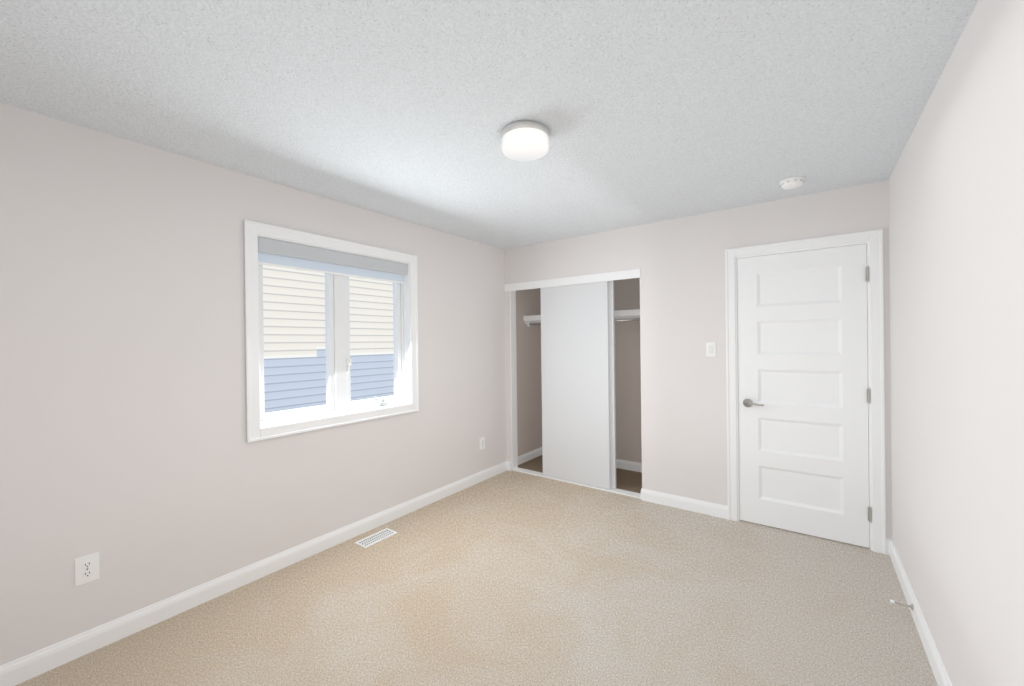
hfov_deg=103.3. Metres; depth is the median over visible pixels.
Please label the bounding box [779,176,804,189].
smoke detector
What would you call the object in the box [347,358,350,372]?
lock
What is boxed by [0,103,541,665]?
wall
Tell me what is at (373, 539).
floor vent
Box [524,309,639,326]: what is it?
closet shelf
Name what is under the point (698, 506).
baseboard
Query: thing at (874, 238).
door frame
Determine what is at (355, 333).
siding
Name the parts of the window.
window sash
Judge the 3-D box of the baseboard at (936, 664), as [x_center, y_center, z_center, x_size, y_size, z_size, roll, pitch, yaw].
[1.271,1.349,1.008,0.014,0.100,4.050,-1,0,36]
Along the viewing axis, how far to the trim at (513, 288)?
4.45 m
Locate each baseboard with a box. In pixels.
[0,461,506,685]
[507,461,510,470]
[518,447,541,464]
[616,459,641,471]
[642,489,727,518]
[886,539,890,554]
[889,540,951,685]
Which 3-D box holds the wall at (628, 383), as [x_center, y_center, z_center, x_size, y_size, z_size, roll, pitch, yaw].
[1.104,0.172,4.621,1.740,2.440,0.120,-1,0,36]
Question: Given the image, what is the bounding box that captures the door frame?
[725,229,885,554]
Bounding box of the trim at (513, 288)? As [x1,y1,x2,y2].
[504,269,639,469]
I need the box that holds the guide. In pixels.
[512,467,640,498]
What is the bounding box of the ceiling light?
[501,120,548,161]
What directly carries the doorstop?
attached to the wall at (956, 231)
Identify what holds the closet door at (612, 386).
in the wall at (679, 263)
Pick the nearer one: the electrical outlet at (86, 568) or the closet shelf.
the electrical outlet at (86, 568)
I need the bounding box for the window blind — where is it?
[258,237,407,364]
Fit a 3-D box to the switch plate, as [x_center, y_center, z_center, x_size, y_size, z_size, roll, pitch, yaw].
[1.599,0.051,3.256,0.072,0.116,0.012,-1,0,36]
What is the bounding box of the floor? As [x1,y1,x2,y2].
[15,455,937,685]
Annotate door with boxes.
[540,281,610,488]
[608,280,615,488]
[737,244,870,547]
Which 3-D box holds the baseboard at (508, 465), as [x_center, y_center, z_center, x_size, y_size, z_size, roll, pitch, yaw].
[-0.037,1.356,4.469,0.060,0.100,0.014,-1,0,36]
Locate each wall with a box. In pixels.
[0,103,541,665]
[504,180,891,539]
[614,278,641,462]
[888,0,1023,685]
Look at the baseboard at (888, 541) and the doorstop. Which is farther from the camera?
the baseboard at (888, 541)
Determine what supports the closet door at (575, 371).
in the wall at (679, 263)
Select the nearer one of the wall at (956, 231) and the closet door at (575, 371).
the wall at (956, 231)
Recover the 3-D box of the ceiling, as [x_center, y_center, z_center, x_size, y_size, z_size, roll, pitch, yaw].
[0.192,-1.081,2.212,3.438,0.100,5.060,-1,0,36]
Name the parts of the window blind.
chain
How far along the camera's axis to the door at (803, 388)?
2.91 m
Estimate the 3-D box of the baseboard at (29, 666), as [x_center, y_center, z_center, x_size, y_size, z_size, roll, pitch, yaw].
[-1.248,1.375,2.855,0.014,0.100,4.050,-1,0,36]
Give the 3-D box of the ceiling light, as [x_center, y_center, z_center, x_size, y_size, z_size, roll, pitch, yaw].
[0.064,-0.981,1.984,0.234,0.096,0.234,-1,0,36]
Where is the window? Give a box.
[243,220,418,442]
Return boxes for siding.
[263,265,393,412]
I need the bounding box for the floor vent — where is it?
[355,528,396,547]
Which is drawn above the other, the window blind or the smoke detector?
the smoke detector
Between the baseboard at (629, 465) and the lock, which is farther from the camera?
the baseboard at (629, 465)
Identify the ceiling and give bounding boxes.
[0,0,977,249]
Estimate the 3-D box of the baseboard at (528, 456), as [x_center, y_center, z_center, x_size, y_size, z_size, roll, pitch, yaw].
[0.203,1.353,4.835,0.014,0.100,0.620,-1,0,36]
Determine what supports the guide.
in the wall at (679, 263)
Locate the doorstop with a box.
[890,600,913,609]
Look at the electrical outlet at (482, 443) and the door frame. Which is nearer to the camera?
the door frame
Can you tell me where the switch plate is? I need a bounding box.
[706,342,715,356]
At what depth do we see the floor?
2.13 m
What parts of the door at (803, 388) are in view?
handle, door hinges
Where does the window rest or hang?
in the wall at (138, 463)
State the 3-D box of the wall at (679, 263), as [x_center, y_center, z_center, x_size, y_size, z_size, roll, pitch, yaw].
[1.230,0.173,3.611,3.138,2.440,0.120,-1,0,36]
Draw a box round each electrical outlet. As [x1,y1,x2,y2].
[75,552,98,586]
[480,437,484,449]

